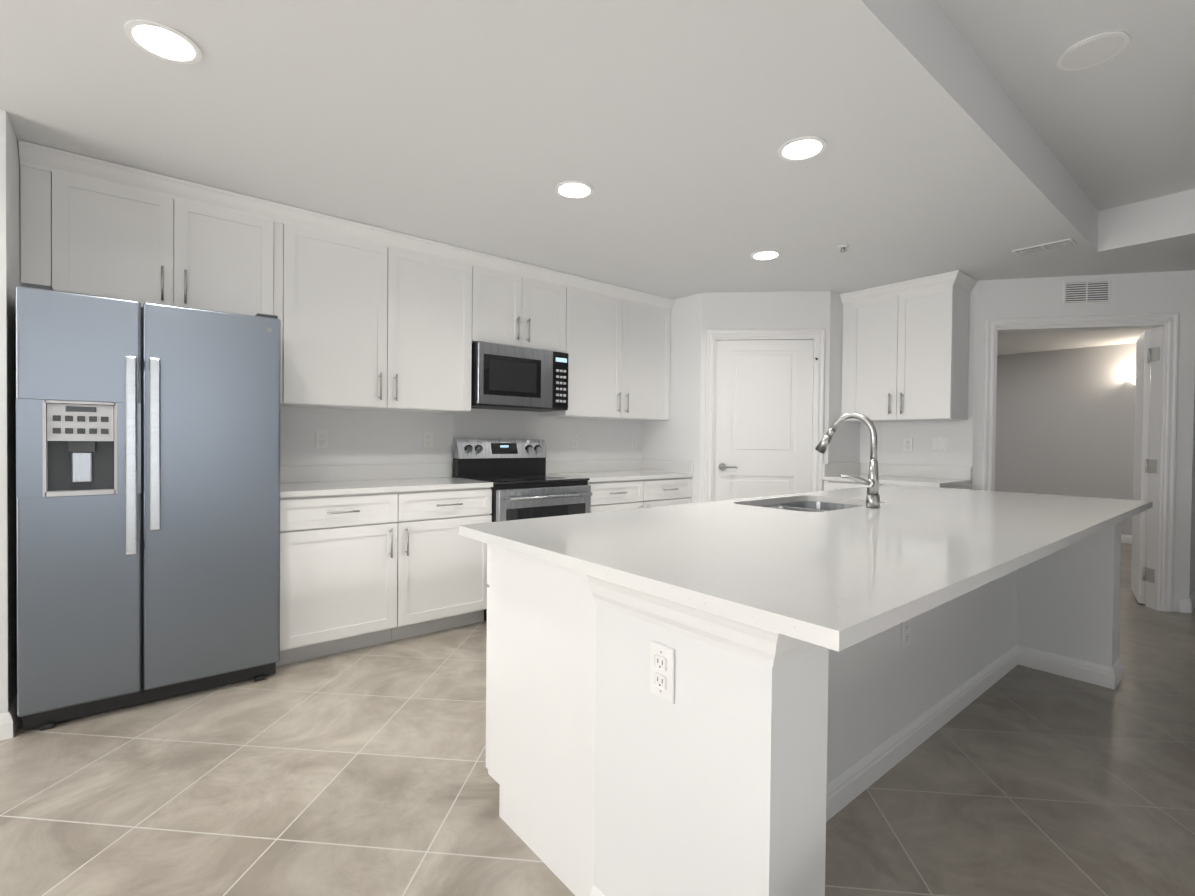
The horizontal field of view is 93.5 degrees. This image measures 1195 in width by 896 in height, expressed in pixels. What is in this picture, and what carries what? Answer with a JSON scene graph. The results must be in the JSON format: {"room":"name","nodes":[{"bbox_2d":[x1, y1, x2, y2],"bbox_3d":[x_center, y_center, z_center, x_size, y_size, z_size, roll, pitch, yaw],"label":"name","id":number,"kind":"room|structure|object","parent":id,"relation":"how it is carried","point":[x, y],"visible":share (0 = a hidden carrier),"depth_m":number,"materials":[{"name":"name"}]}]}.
{"room":"kitchen","nodes":[
{"label":"kitchen","id":0,"kind":"room"},
{"bbox_2d":[0,109,20,713],"bbox_3d":[-4.154,-0.089,1.175,4.150,2.440,0.785,0,1,-39],"label":"wall","id":1,"kind":"structure","parent":0,"point":[10,262],"depth_m":2.21,"materials":[{"name":"white paint"}]},
{"bbox_2d":[0,534,1194,740],"bbox_3d":[0.794,1.102,3.382,14.360,0.100,3.408,0,1,-39],"label":"baseboard","id":2,"kind":"structure","parent":1,"relation":"attached to","point":[9,720],"depth_m":2.27,"materials":[{"name":"white paint"}]},
{"bbox_2d":[280,406,643,476],"bbox_3d":[1.279,-0.099,6.062,10.450,2.440,0.120,0,1,-39],"label":"wall","id":3,"kind":"structure","parent":0,"point":[361,437],"depth_m":3.94,"materials":[{"name":"white paint"}]},
{"bbox_2d":[46,156,277,315],"bbox_3d":[-2.190,-0.967,2.890,0.862,0.590,0.346,0,1,-39],"label":"upper cabinet","id":4,"kind":"object","parent":3,"relation":"attached to","point":[108,234],"depth_m":2.71,"materials":[{"name":"white paint"}]},
{"bbox_2d":[315,430,326,447],"bbox_3d":[-1.728,-0.056,3.512,0.070,0.115,0.010,0,1,-39],"label":"electrical outlet","id":5,"kind":"object","parent":3,"relation":"attached to","point":[320,438],"visible":1,"depth_m":3.51,"materials":[{"name":"white plastic"}]},
{"bbox_2d":[278,212,473,412],"bbox_3d":[-1.406,-0.755,3.538,1.168,1.015,0.346,0,1,-39],"label":"upper cabinet","id":6,"kind":"object","parent":3,"relation":"attached to","point":[373,317],"depth_m":3.36,"materials":[{"name":"white paint"}]},
{"bbox_2d":[423,432,432,447],"bbox_3d":[-1.193,-0.056,3.950,0.070,0.115,0.010,0,1,-39],"label":"electrical outlet","id":7,"kind":"object","parent":3,"relation":"attached to","point":[427,439],"visible":1,"depth_m":3.95,"materials":[{"name":"white plastic"}]},
{"bbox_2d":[474,256,569,355],"bbox_3d":[-0.649,-0.994,4.154,0.780,0.540,0.346,0,1,-39],"label":"upper cabinet","id":8,"kind":"object","parent":3,"relation":"attached to","point":[517,307],"depth_m":4.01,"materials":[{"name":"white paint"}]},
{"bbox_2d":[471,342,568,411],"bbox_3d":[-0.632,-0.501,4.142,0.748,0.429,0.402,0,1,-39],"label":"microwave","id":9,"kind":"object","parent":8,"relation":"attached to","point":[508,377],"visible":0.98,"depth_m":3.95,"materials":[{"name":"grey metal"}]},
{"bbox_2d":[540,280,672,420],"bbox_3d":[0.094,-0.757,4.769,1.145,1.015,0.346,0,1,-39],"label":"upper cabinet","id":10,"kind":"object","parent":3,"relation":"attached to","point":[619,358],"depth_m":4.60,"materials":[{"name":"white paint"}]},
{"bbox_2d":[631,436,636,447],"bbox_3d":[0.341,-0.058,5.209,0.070,0.115,0.010,0,1,-39],"label":"electrical outlet","id":11,"kind":"object","parent":3,"relation":"attached to","point":[633,441],"visible":1,"depth_m":5.20,"materials":[{"name":"white plastic"}]},
{"bbox_2d":[0,543,1194,895],"bbox_3d":[2.522,1.247,1.277,14.600,0.100,9.500,0,1,-39],"label":"floor","id":12,"kind":"structure","parent":0,"point":[356,773],"depth_m":1.89,"materials":[{"name":"tile"}]},
{"bbox_2d":[16,282,280,730],"bbox_3d":[-2.090,0.241,2.691,0.905,1.782,0.730,0,1,-39],"label":"refrigerator","id":13,"kind":"object","parent":12,"relation":"on","point":[148,492],"visible":1,"depth_m":2.40,"materials":[{"name":"grey metal"}]},
{"bbox_2d":[276,463,492,665],"bbox_3d":[-1.327,0.622,3.435,1.207,1.015,0.654,0,1,-39],"label":"base cabinet","id":14,"kind":"object","parent":12,"relation":"on","point":[372,554],"visible":0.92,"depth_m":3.18,"materials":[{"name":"white paint"}]},
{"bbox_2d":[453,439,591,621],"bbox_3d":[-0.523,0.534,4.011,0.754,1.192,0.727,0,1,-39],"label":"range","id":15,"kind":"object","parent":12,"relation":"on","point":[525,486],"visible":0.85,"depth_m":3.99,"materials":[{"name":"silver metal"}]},
{"bbox_2d":[546,459,692,512],"bbox_3d":[0.176,0.621,4.668,1.149,1.015,0.654,0,1,-39],"label":"base cabinet","id":16,"kind":"object","parent":12,"relation":"on","point":[625,484],"visible":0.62,"depth_m":4.59,"materials":[{"name":"white paint"}]},
{"bbox_2d":[464,516,1131,895],"bbox_3d":[1.134,0.726,2.358,3.083,0.885,1.225,0,1,-39],"label":"kitchen island","id":17,"kind":"object","parent":12,"relation":"on","point":[746,696],"depth_m":1.42,"materials":[{"name":"white paint"}]},
{"bbox_2d":[458,484,1152,655],"bbox_3d":[1.159,0.270,2.287,3.114,0.030,1.249,0,1,-39],"label":"island countertop","id":18,"kind":"structure","parent":17,"relation":"on","point":[838,580],"depth_m":1.47,"materials":[{"name":"white stone"}]},
{"bbox_2d":[762,496,857,511],"bbox_3d":[0.976,0.379,2.570,0.720,0.223,0.460,0,1,-39],"label":"sink","id":19,"kind":"object","parent":18,"relation":"in","point":[808,503],"depth_m":2.82,"materials":[{"name":"silver metal"}]},
{"bbox_2d":[815,412,881,507],"bbox_3d":[1.060,0.047,2.448,0.157,0.409,0.290,0,1,-39],"label":"faucet","id":20,"kind":"object","parent":18,"relation":"on","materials":[{"name":"silver metal"}]},
{"bbox_2d":[822,463,971,490],"bbox_3d":[2.340,0.645,4.444,0.654,1.015,0.866,0,1,-39],"label":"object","id":21,"kind":"structure","parent":12,"relation":"on","point":[958,477],"depth_m":4.50,"materials":[{"name":"white paint"}]},
{"bbox_2d":[0,0,1194,355],"bbox_3d":[2.550,-1.483,1.240,14.600,0.480,9.500,0,1,-39],"label":"ceiling","id":22,"kind":"structure","parent":0,"point":[978,138],"depth_m":2.30,"materials":[{"name":"white paint"}]},
{"bbox_2d":[124,19,201,63],"bbox_3d":[-1.375,-1.285,1.783,0.196,0.007,0.196,0,1,-39],"label":"recessed light","id":23,"kind":"object","parent":22,"relation":"in","point":[163,41],"visible":1,"depth_m":1.77,"materials":[{"name":"white plastic"}]},
{"bbox_2d":[555,180,593,198],"bbox_3d":[-0.115,-1.286,2.802,0.196,0.007,0.196,0,1,-39],"label":"recessed light","id":24,"kind":"object","parent":22,"relation":"in","point":[573,189],"visible":1,"depth_m":2.79,"materials":[{"name":"white plastic"}]},
{"bbox_2d":[751,250,780,259],"bbox_3d":[1.124,-1.286,3.751,0.196,0.007,0.196,0,1,-39],"label":"recessed light","id":25,"kind":"object","parent":22,"relation":"in","point":[766,254],"visible":1,"depth_m":3.74,"materials":[{"name":"white plastic"}]},
{"bbox_2d":[778,136,826,160],"bbox_3d":[0.870,-1.271,2.389,0.196,0.007,0.196,0,1,-39],"label":"recessed light","id":26,"kind":"object","parent":22,"relation":"in","point":[802,148],"visible":1,"depth_m":2.38,"materials":[{"name":"white plastic"}]},
{"bbox_2d":[838,244,848,252],"bbox_3d":[1.563,-1.266,3.571,0.064,0.034,0.064,0,1,-39],"label":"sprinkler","id":27,"kind":"object","parent":22,"relation":"attached to","point":[842,248],"visible":1,"depth_m":3.56,"materials":[{"name":"white plastic"}]},
{"bbox_2d":[1012,238,1076,256],"bbox_3d":[2.817,-1.264,3.547,0.150,0.013,0.300,0,1,-39],"label":"ceiling vent","id":28,"kind":"object","parent":22,"relation":"in","point":[1063,243],"visible":1,"depth_m":3.53,"materials":[{"name":"white metal"}]},
{"bbox_2d":[1057,31,1129,70],"bbox_3d":[1.894,-1.516,2.150,0.210,0.010,0.210,0,1,-39],"label":"ceiling speaker","id":29,"kind":"object","parent":22,"relation":"attached to","point":[1091,51],"visible":1,"depth_m":2.14,"materials":[{"name":"white plastic"}]},
{"bbox_2d":[640,293,701,502],"bbox_3d":[0.690,-0.092,5.042,0.115,2.440,0.690,0,1,-39],"label":"wall","id":30,"kind":"structure","parent":0,"point":[677,438],"depth_m":4.88,"materials":[{"name":"white paint"}]},
{"bbox_2d":[699,291,859,502],"bbox_3d":[1.616,-0.081,4.930,1.405,2.440,0.822,0,1,-39],"label":"wall","id":31,"kind":"structure","parent":0,"point":[777,310],"depth_m":4.69,"materials":[{"name":"white paint"}]},
{"bbox_2d":[704,328,824,501],"bbox_3d":[1.388,0.075,4.738,0.965,2.129,0.135,1,1,6],"label":"door frame","id":32,"kind":"structure","parent":31,"relation":"attached to","point":[817,335],"depth_m":4.67,"materials":[{"name":"white paint"}]},
{"bbox_2d":[714,340,817,500],"bbox_3d":[1.393,0.114,4.687,0.814,2.029,0.098,1,1,6],"label":"pantry door","id":33,"kind":"structure","parent":31,"relation":"in","point":[763,415],"depth_m":4.70,"materials":[{"name":"white paint"}]},
{"bbox_2d":[859,284,975,489],"bbox_3d":[2.649,-0.067,4.684,0.120,2.440,0.870,0,1,-39],"label":"wall","id":34,"kind":"structure","parent":0,"point":[957,433],"depth_m":4.54,"materials":[{"name":"white paint"}]},
{"bbox_2d":[877,438,881,450],"bbox_3d":[2.420,-0.032,4.860,0.010,0.115,0.070,0,1,-39],"label":"electrical outlet","id":35,"kind":"object","parent":34,"relation":"attached to","point":[879,440],"visible":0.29,"depth_m":4.84,"materials":[{"name":"white plastic"}]},
{"bbox_2d":[904,438,912,451],"bbox_3d":[2.579,-0.028,4.666,0.010,0.115,0.070,0,1,-39],"label":"electrical outlet","id":36,"kind":"object","parent":34,"relation":"attached to","point":[908,444],"visible":1,"depth_m":4.66,"materials":[{"name":"white plastic"}]},
{"bbox_2d":[840,270,977,421],"bbox_3d":[2.458,-0.753,4.500,0.399,1.062,0.882,0,1,-39],"label":"upper cabinet","id":37,"kind":"object","parent":34,"relation":"attached to","point":[905,348],"visible":1,"depth_m":4.34,"materials":[{"name":"white paint"}]},
{"bbox_2d":[932,437,947,450],"bbox_3d":[2.731,-0.034,4.480,0.011,0.115,0.116,0,1,-39],"label":"light switch","id":38,"kind":"object","parent":34,"relation":"attached to","point":[939,443],"visible":1,"depth_m":4.48,"materials":[{"name":"white plastic"}]},
{"bbox_2d":[995,343,1150,534],"bbox_3d":[5.917,-0.074,7.638,0.120,2.440,3.270,0,1,-39],"label":"wall","id":39,"kind":"structure","parent":0,"point":[1065,422],"depth_m":7.28,"materials":[{"name":"grey paint"}]},
{"bbox_2d":[1128,378,1150,387],"bbox_3d":[6.517,-0.756,6.749,0.220,0.140,0.220,0,1,-39],"label":"light","id":40,"kind":"object","parent":39,"relation":"attached to","point":[1133,381],"visible":0.19,"depth_m":6.74,"materials":[{"name":"white glass"}]},
{"bbox_2d":[972,270,1194,611],"bbox_3d":[5.178,-0.053,5.528,5.100,2.440,1.174,0,1,-39],"label":"wall","id":41,"kind":"structure","parent":0,"point":[1154,292],"depth_m":4.07,"materials":[{"name":"white paint"}]},
{"bbox_2d":[982,312,1178,611],"bbox_3d":[3.555,0.097,4.218,1.222,2.143,0.153,1,1,13],"label":"door frame","id":42,"kind":"structure","parent":41,"relation":"attached to","point":[1162,452],"depth_m":4.08,"materials":[{"name":"white paint"}]},
{"bbox_2d":[1062,279,1110,304],"bbox_3d":[3.596,-1.145,4.130,0.300,0.180,0.013,1,1,13],"label":"air vent","id":43,"kind":"object","parent":41,"relation":"in","point":[1083,292],"visible":1,"depth_m":4.13,"materials":[{"name":"white metal"}]},
{"bbox_2d":[1131,330,1151,603],"bbox_3d":[4.250,0.142,4.392,0.040,2.037,0.545,1,1,39],"label":"door","id":44,"kind":"structure","parent":41,"relation":"in","point":[1141,456],"depth_m":4.22,"materials":[{"name":"white paint"}]}
]}

